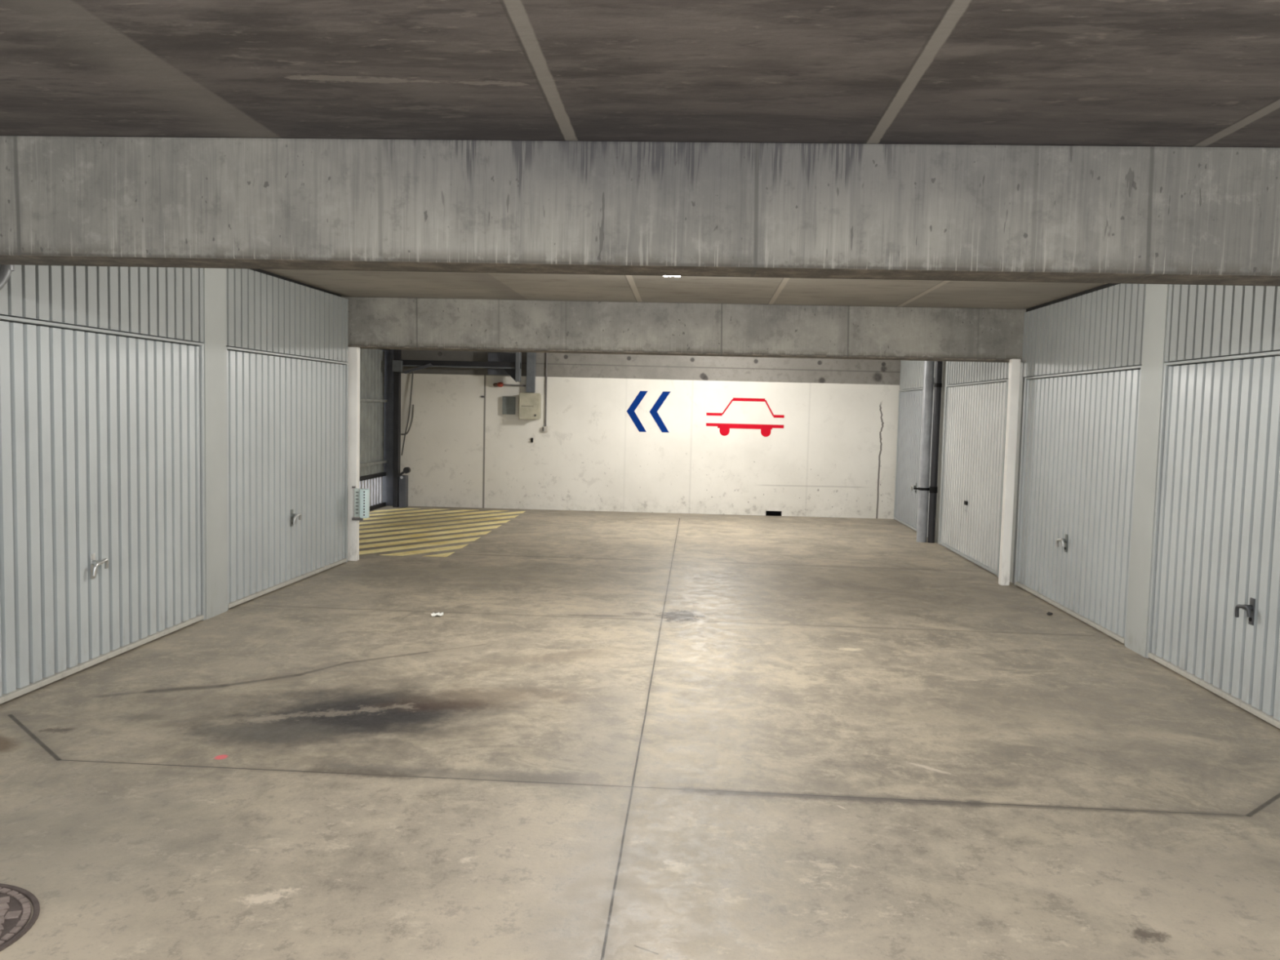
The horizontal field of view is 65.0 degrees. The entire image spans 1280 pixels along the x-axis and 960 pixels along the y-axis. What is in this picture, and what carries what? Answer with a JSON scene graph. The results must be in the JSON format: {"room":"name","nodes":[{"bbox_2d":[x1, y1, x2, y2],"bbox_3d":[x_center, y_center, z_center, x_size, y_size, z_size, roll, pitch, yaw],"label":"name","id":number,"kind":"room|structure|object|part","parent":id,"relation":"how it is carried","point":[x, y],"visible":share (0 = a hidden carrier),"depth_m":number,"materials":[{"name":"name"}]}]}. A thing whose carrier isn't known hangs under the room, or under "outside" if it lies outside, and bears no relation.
{"room":"parking garage","nodes":[
{"label":"parking garage","id":0,"kind":"room"},
{"bbox_2d":[0,315,337,364],"bbox_3d":[-3.548,-0.078,3.765,0.190,2.660,13.100,2,4,3],"label":"wall","id":1,"kind":"structure","parent":0,"point":[2,315],"depth_m":6.48,"materials":[{"name":"metal"}]},
{"bbox_2d":[247,268,341,297],"bbox_3d":[-3.151,-1.630,7.291,0.080,0.031,5.340,2,4,3],"label":"trim","id":2,"kind":"structure","parent":1,"relation":"attached to","point":[266,273],"depth_m":8.66,"materials":[{"name":"black metal"}]},
{"bbox_2d":[187,267,226,619],"bbox_3d":[-3.180,-0.321,7.392,0.125,2.660,0.320,2,4,3],"label":"wall pillar","id":3,"kind":"structure","parent":0,"point":[214,279],"depth_m":7.38,"materials":[{"name":"grey paint"}]},
{"bbox_2d":[0,264,203,342],"bbox_3d":[-3.216,-1.208,5.908,0.057,0.617,2.520,2,4,3],"label":"wall panel","id":4,"kind":"object","parent":3,"relation":"attached to","point":[153,301],"visible":0.59,"depth_m":6.06,"materials":[{"name":"grey paint"}]},
{"bbox_2d":[0,315,205,704],"bbox_3d":[-3.219,0.106,5.998,0.118,2.000,2.520,2,4,3],"label":"door","id":5,"kind":"structure","parent":3,"relation":"attached to","point":[102,437],"depth_m":5.93,"materials":[{"name":"blue paint"}]},
{"bbox_3d":[-3.227,0.511,5.945,0.035,0.150,0.044,2,4,3],"label":"handle","id":6,"kind":"part","parent":5,"relation":"part of","materials":[{"name":"silver metal"}]},
{"bbox_3d":[-3.199,0.513,5.944,0.050,0.090,0.145,2,4,3],"label":"lever","id":7,"kind":"part","parent":5,"relation":"part of","materials":[{"name":"silver metal"}]},
{"bbox_3d":[-3.262,1.075,6.066,0.058,0.031,2.448,2,4,3],"label":"rail","id":8,"kind":"part","parent":5,"relation":"part of","materials":[{"name":"grey metal"}]},
{"bbox_2d":[225,268,348,361],"bbox_3d":[-3.024,-1.399,8.726,0.058,0.617,2.500,2,4,4],"label":"wall panel","id":9,"kind":"object","parent":3,"relation":"attached to","point":[264,313],"visible":0.94,"depth_m":8.49,"materials":[{"name":"grey paint"}]},
{"bbox_2d":[226,346,348,610],"bbox_3d":[-3.027,-0.085,8.815,0.119,2.000,2.500,2,4,5],"label":"door","id":10,"kind":"structure","parent":3,"relation":"attached to","point":[287,419],"depth_m":8.62,"materials":[{"name":"blue paint"}]},
{"bbox_3d":[-3.071,0.884,8.884,0.058,0.031,2.428,2,4,4],"label":"rail","id":11,"kind":"part","parent":10,"relation":"part of","materials":[{"name":"grey metal"}]},
{"bbox_3d":[-3.035,0.332,8.793,0.035,0.150,0.044,2,4,4],"label":"handle","id":12,"kind":"part","parent":10,"relation":"part of","materials":[{"name":"grey metal"}]},
{"bbox_3d":[-3.007,0.335,8.791,0.050,0.090,0.145,2,4,4],"label":"lever","id":13,"kind":"part","parent":10,"relation":"part of","materials":[{"name":"silver metal"}]},
{"bbox_2d":[0,506,1279,959],"bbox_3d":[-0.504,1.219,6.789,8.900,0.203,19.300,2,4,3],"label":"floor","id":14,"kind":"structure","parent":0,"point":[615,735],"depth_m":4.49,"materials":[{"name":"concrete"}]},
{"bbox_2d":[0,883,39,951],"bbox_3d":[-2.139,1.340,2.976,0.620,0.009,0.620,2,4,3],"label":"manhole cover","id":15,"kind":"object","parent":14,"relation":"on","point":[15,910],"visible":1,"depth_m":3.10,"materials":[{"name":"metal"}]},
{"bbox_3d":[-2.139,1.342,2.976,0.576,0.004,0.576,2,4,3],"label":"lid","id":16,"kind":"part","parent":15,"relation":"part of","materials":[{"name":"metal"}]},
{"bbox_2d":[346,346,359,560],"bbox_3d":[-2.905,-0.256,10.162,0.117,2.160,0.080,2,4,3],"label":"pillar","id":17,"kind":"structure","parent":14,"relation":"on","point":[353,353],"depth_m":10.12,"materials":[{"name":"paint"}]},
{"bbox_2d":[351,486,369,520],"bbox_3d":[-2.815,0.239,10.102,0.180,0.345,0.090,2,4,3],"label":"guard","id":18,"kind":"object","parent":17,"relation":"attached to","point":[362,496],"visible":1,"depth_m":10.08,"materials":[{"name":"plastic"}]},
{"bbox_2d":[341,296,1026,362],"bbox_3d":[-0.248,-1.519,10.061,8.290,0.498,0.320,2,4,3],"label":"concrete beam","id":19,"kind":"structure","parent":17,"relation":"on","point":[562,326],"depth_m":9.87,"materials":[{"name":"grey concrete"}]},
{"bbox_2d":[345,348,394,510],"bbox_3d":[-4.075,-0.681,13.268,0.238,2.520,5.210,2,4,3],"label":"wall","id":20,"kind":"structure","parent":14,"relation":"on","point":[376,373],"depth_m":15.35,"materials":[{"name":"black paint"}]},
{"bbox_3d":[-4.148,-0.900,13.252,0.018,1.885,4.920,2,4,3],"label":"sheet panel","id":21,"kind":"part","parent":20,"relation":"part of","materials":[{"name":"grey metal"}]},
{"bbox_3d":[-4.166,0.309,13.335,0.065,0.532,4.920,2,4,3],"label":"bar frame","id":22,"kind":"part","parent":20,"relation":"part of","materials":[{"name":"black paint"}]},
{"bbox_3d":[-4.131,-0.124,13.304,0.046,0.042,4.920,2,4,3],"label":"cross rail","id":23,"kind":"part","parent":20,"relation":"part of","materials":[{"name":"grey metal"}]},
{"bbox_3d":[-4.108,-1.067,13.238,0.046,0.042,4.920,2,4,3],"label":"cross rail","id":24,"kind":"part","parent":20,"relation":"part of","materials":[{"name":"grey metal"}]},
{"bbox_3d":[-3.929,-0.819,15.800,0.238,2.450,0.130,2,4,3],"label":"post","id":25,"kind":"part","parent":20,"relation":"part of","materials":[{"name":"metal"}]},
{"bbox_2d":[397,466,410,507],"bbox_3d":[-3.653,0.112,15.611,0.182,0.633,0.200,2,4,3],"label":"bollard","id":26,"kind":"object","parent":14,"relation":"on","point":[403,479],"visible":1,"depth_m":15.58,"materials":[{"name":"metal"}]},
{"bbox_2d":[431,612,444,616],"bbox_3d":[-1.543,1.023,7.645,0.096,0.021,0.085,2,4,3],"label":"paper scrap","id":27,"kind":"object","parent":14,"relation":"on","point":[437,613],"visible":1,"depth_m":7.64,"materials":[{"name":"white paper"}]},
{"bbox_2d":[392,349,521,507],"bbox_3d":[-2.830,-0.775,15.563,1.960,2.450,0.340,2,4,3],"label":"frame","id":28,"kind":"object","parent":14,"relation":"on","point":[498,363],"visible":0.94,"depth_m":15.47,"materials":[{"name":"black paint"}]},
{"bbox_3d":[-2.768,-1.779,15.451,1.880,0.100,0.100,2,4,3],"label":"guide rail","id":29,"kind":"part","parent":28,"relation":"part of","materials":[{"name":"black metal"}]},
{"bbox_2d":[913,360,934,542],"bbox_3d":[3.625,-0.532,12.835,0.200,2.658,0.140,2,4,3],"label":"drain pipe","id":30,"kind":"object","parent":14,"relation":"on","point":[929,366],"visible":0.95,"depth_m":12.79,"materials":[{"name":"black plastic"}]},
{"bbox_2d":[927,360,942,542],"bbox_3d":[3.757,-0.524,12.763,0.100,2.658,0.100,2,4,3],"label":"pipe","id":31,"kind":"object","parent":14,"relation":"on","point":[933,487],"visible":0.88,"depth_m":12.74,"materials":[{"name":"metal"}]},
{"bbox_2d":[998,359,1025,585],"bbox_3d":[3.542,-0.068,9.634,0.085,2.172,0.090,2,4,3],"label":"pillar","id":32,"kind":"structure","parent":14,"relation":"on","point":[1014,364],"depth_m":9.60,"materials":[{"name":"paint"}]},
{"bbox_2d":[0,0,1279,309],"bbox_3d":[-0.435,-1.632,6.591,8.900,0.200,19.300,2,4,3],"label":"ceiling","id":33,"kind":"structure","parent":0,"point":[1068,73],"depth_m":3.20,"materials":[{"name":"concrete"}]},
{"bbox_2d":[0,135,1279,286],"bbox_3d":[0.040,-1.104,4.124,7.125,0.488,0.290,2,4,3],"label":"concrete beam","id":34,"kind":"structure","parent":33,"relation":"attached to","point":[1131,215],"depth_m":3.99,"materials":[{"name":"grey concrete"}]},
{"bbox_2d":[373,349,906,519],"bbox_3d":[-0.017,-0.832,15.847,8.750,2.660,0.300,1,4,1],"label":"wall","id":35,"kind":"structure","parent":0,"point":[833,455],"depth_m":15.70,"materials":[{"name":"white paint"}]},
{"bbox_2d":[400,371,413,455],"bbox_3d":[-3.640,-1.042,15.726,0.194,1.322,0.057,2,4,3],"label":"hanging cable","id":36,"kind":"object","parent":35,"relation":"hanging from","point":[412,414],"visible":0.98,"depth_m":15.71,"materials":[{"name":"black rubber"}]},
{"bbox_2d":[502,396,515,414],"bbox_3d":[-2.043,-1.163,15.691,0.202,0.277,0.063,1,4,1],"label":"junction box","id":37,"kind":"object","parent":35,"relation":"attached to","point":[508,402],"visible":1,"depth_m":15.66,"materials":[{"name":"grey metal"}]},
{"bbox_2d":[493,382,525,386],"bbox_3d":[-2.036,-1.482,15.651,0.511,0.079,0.088,1,4,1],"label":"warning lamp","id":38,"kind":"object","parent":35,"relation":"attached to","point":[500,384],"visible":1,"depth_m":15.64,"materials":[{"name":"red plastic"}]},
{"bbox_3d":[-2.180,-1.486,15.655,0.110,0.079,0.088,1,4,1],"label":"red bulb","id":39,"kind":"part","parent":38,"relation":"part of","materials":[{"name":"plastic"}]},
{"bbox_3d":[-1.960,-1.475,15.650,0.360,0.033,0.026,1,4,1],"label":"rod","id":40,"kind":"part","parent":38,"relation":"part of","materials":[{"name":"grey metal"}]},
{"bbox_2d":[519,392,541,419],"bbox_3d":[-1.701,-1.146,15.594,0.322,0.404,0.243,1,4,1],"label":"electrical box","id":41,"kind":"object","parent":35,"relation":"attached to","point":[530,404],"visible":1,"depth_m":15.49,"materials":[{"name":"beige metal"}]},
{"bbox_2d":[526,352,535,392],"bbox_3d":[-1.693,-1.768,15.622,0.130,0.813,0.100,1,4,1],"label":"duct","id":42,"kind":"object","parent":35,"relation":"attached to","point":[531,357],"visible":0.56,"depth_m":15.58,"materials":[{"name":"grey metal"}]},
{"bbox_2d":[542,352,547,431],"bbox_3d":[-1.465,-1.461,15.660,0.080,1.420,0.055,1,4,1],"label":"conduit","id":43,"kind":"object","parent":35,"relation":"attached to","point":[544,428],"visible":0.96,"depth_m":15.67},
{"bbox_2d":[626,391,647,431],"bbox_3d":[-0.047,-1.072,15.679,0.325,0.638,0.003,1,4,1],"label":"chevron","id":44,"kind":"object","parent":35,"relation":"attached to","point":[633,406],"visible":1,"depth_m":15.68,"materials":[{"name":"blue paint"}]},
{"bbox_2d":[648,391,670,432],"bbox_3d":[0.308,-1.063,15.671,0.325,0.638,0.003,1,4,1],"label":"chevron","id":45,"kind":"object","parent":35,"relation":"attached to","point":[657,405],"visible":1,"depth_m":15.67,"materials":[{"name":"blue paint"}]},
{"bbox_2d":[706,397,784,436],"bbox_3d":[1.639,-0.977,15.643,1.210,0.595,0.004,1,4,1],"label":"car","id":46,"kind":"object","parent":35,"relation":"attached to","point":[724,428],"visible":1,"depth_m":15.65,"materials":[{"name":"red paint"}]},
{"bbox_3d":[1.635,-0.836,15.654,1.210,0.075,0.003,1,4,1],"label":"car sill","id":47,"kind":"part","parent":46,"relation":"part of","materials":[{"name":"red paint"}]},
{"bbox_2d":[765,511,781,515],"bbox_3d":[2.097,0.516,15.840,0.245,0.075,0.214,1,4,1],"label":"drain slot","id":48,"kind":"object","parent":35,"relation":"in","point":[767,513],"visible":0.69,"depth_m":15.91,"materials":[{"name":"black plastic"}]},
{"bbox_2d":[934,360,947,543],"bbox_3d":[3.887,-0.525,12.810,0.110,2.660,0.440,2,4,3],"label":"wall pillar","id":49,"kind":"structure","parent":0,"point":[944,363],"depth_m":12.77,"materials":[{"name":"grey metal"}]},
{"bbox_2d":[893,386,934,537],"bbox_3d":[3.900,-0.298,14.301,0.118,2.000,2.500,2,4,3],"label":"door","id":50,"kind":"structure","parent":49,"relation":"attached to","point":[910,402],"depth_m":14.70,"materials":[{"name":"paint"}]},
{"bbox_3d":[3.896,0.673,14.367,0.058,0.031,2.428,2,4,3],"label":"rail","id":51,"kind":"part","parent":50,"relation":"part of","materials":[{"name":"metal"}]},
{"bbox_2d":[899,360,935,390],"bbox_3d":[3.961,-1.610,14.208,0.057,0.617,2.500,2,4,3],"label":"wall panel","id":52,"kind":"object","parent":49,"relation":"attached to","point":[912,372],"visible":0.35,"depth_m":14.62,"materials":[{"name":"grey paint"}]},
{"bbox_2d":[938,378,1008,577],"bbox_3d":[3.754,-0.097,11.361,0.068,2.000,2.520,2,4,3],"label":"door","id":53,"kind":"structure","parent":49,"relation":"attached to","point":[975,415],"depth_m":11.20,"materials":[{"name":"grey paint"}]},
{"bbox_3d":[3.725,0.873,11.429,0.058,0.031,2.448,2,4,3],"label":"rail","id":54,"kind":"part","parent":53,"relation":"part of","materials":[{"name":"metal"}]},
{"bbox_2d":[946,361,1008,385],"bbox_3d":[3.791,-1.409,11.270,0.057,0.617,2.520,2,4,3],"label":"wall panel","id":55,"kind":"object","parent":49,"relation":"attached to","point":[957,372],"visible":0.26,"depth_m":11.26,"materials":[{"name":"grey paint"}]},
{"bbox_2d":[906,355,1279,391],"bbox_3d":[3.669,-0.085,6.407,0.200,2.660,19.200,2,4,3],"label":"wall","id":56,"kind":"structure","parent":0,"point":[1278,355],"depth_m":7.38,"materials":[{"name":"metal"}]},
{"bbox_2d":[1026,283,1120,312],"bbox_3d":[3.588,-1.439,6.907,0.075,0.031,5.510,2,4,3],"label":"trim","id":57,"kind":"structure","parent":56,"relation":"attached to","point":[1105,286],"depth_m":8.44,"materials":[{"name":"black metal"}]},
{"bbox_2d":[1125,284,1179,657],"bbox_3d":[3.544,-0.124,6.919,0.110,2.660,0.320,2,4,3],"label":"wall pillar","id":58,"kind":"structure","parent":0,"point":[1157,295],"depth_m":6.91,"materials":[{"name":"grey paint"}]},
{"bbox_2d":[1014,365,1142,645],"bbox_3d":[3.575,0.106,8.376,0.118,2.000,2.555,2,4,3],"label":"door","id":59,"kind":"structure","parent":58,"relation":"attached to","point":[1080,433],"depth_m":8.14,"materials":[{"name":"blue paint"}]},
{"bbox_3d":[3.532,0.530,8.425,0.050,0.090,0.145,2,4,3],"label":"lever","id":60,"kind":"part","parent":59,"relation":"part of","materials":[{"name":"silver metal"}]},
{"bbox_3d":[3.559,0.529,8.423,0.035,0.150,0.044,2,4,3],"label":"handle","id":61,"kind":"part","parent":59,"relation":"part of","materials":[{"name":"grey metal"}]},
{"bbox_3d":[3.571,1.077,8.442,0.058,0.031,2.483,2,4,3],"label":"rail","id":62,"kind":"part","parent":59,"relation":"part of","materials":[{"name":"grey metal"}]},
{"bbox_2d":[1021,283,1146,377],"bbox_3d":[3.640,-1.210,8.345,0.057,0.617,2.680,2,4,3],"label":"wall panel","id":63,"kind":"object","parent":58,"relation":"attached to","point":[1101,329],"visible":0.88,"depth_m":8.07,"materials":[{"name":"grey paint"}]},
{"bbox_2d":[1146,351,1279,728],"bbox_3d":[3.410,0.300,5.530,0.118,2.000,2.520,2,4,3],"label":"door","id":64,"kind":"structure","parent":58,"relation":"attached to","point":[1214,614],"depth_m":5.96,"materials":[{"name":"blue paint"}]},
{"bbox_3d":[3.406,1.271,5.596,0.058,0.031,2.448,2,4,3],"label":"rail","id":65,"kind":"part","parent":64,"relation":"part of","materials":[{"name":"grey metal"}]},
{"bbox_3d":[3.367,0.732,5.597,0.050,0.090,0.145,2,4,3],"label":"lever","id":66,"kind":"part","parent":64,"relation":"part of","materials":[{"name":"metal"}]},
{"bbox_3d":[3.395,0.732,5.595,0.035,0.150,0.044,2,4,3],"label":"handle","id":67,"kind":"part","parent":64,"relation":"part of","materials":[{"name":"metal"}]},
{"bbox_2d":[1164,284,1279,361],"bbox_3d":[3.471,-1.012,5.437,0.057,0.617,2.520,2,4,3],"label":"wall panel","id":68,"kind":"object","parent":58,"relation":"attached to","point":[1204,321],"visible":0.65,"depth_m":6.01,"materials":[{"name":"grey paint"}]},
{"bbox_3d":[-3.554,0.117,0.968,0.125,2.660,7.500,2,4,3],"label":"wall panel","id":69,"kind":"object","parent":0,"visible":0},
{"bbox_2d":[0,264,14,289],"bbox_3d":[-3.116,-1.148,4.719,0.126,0.627,0.345,4,5,35],"label":"pipe bend","id":70,"kind":"object","parent":69,"relation":"attached to","point":[6,270],"visible":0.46,"depth_m":4.83,"materials":[{"name":"grey metal"}]}
]}

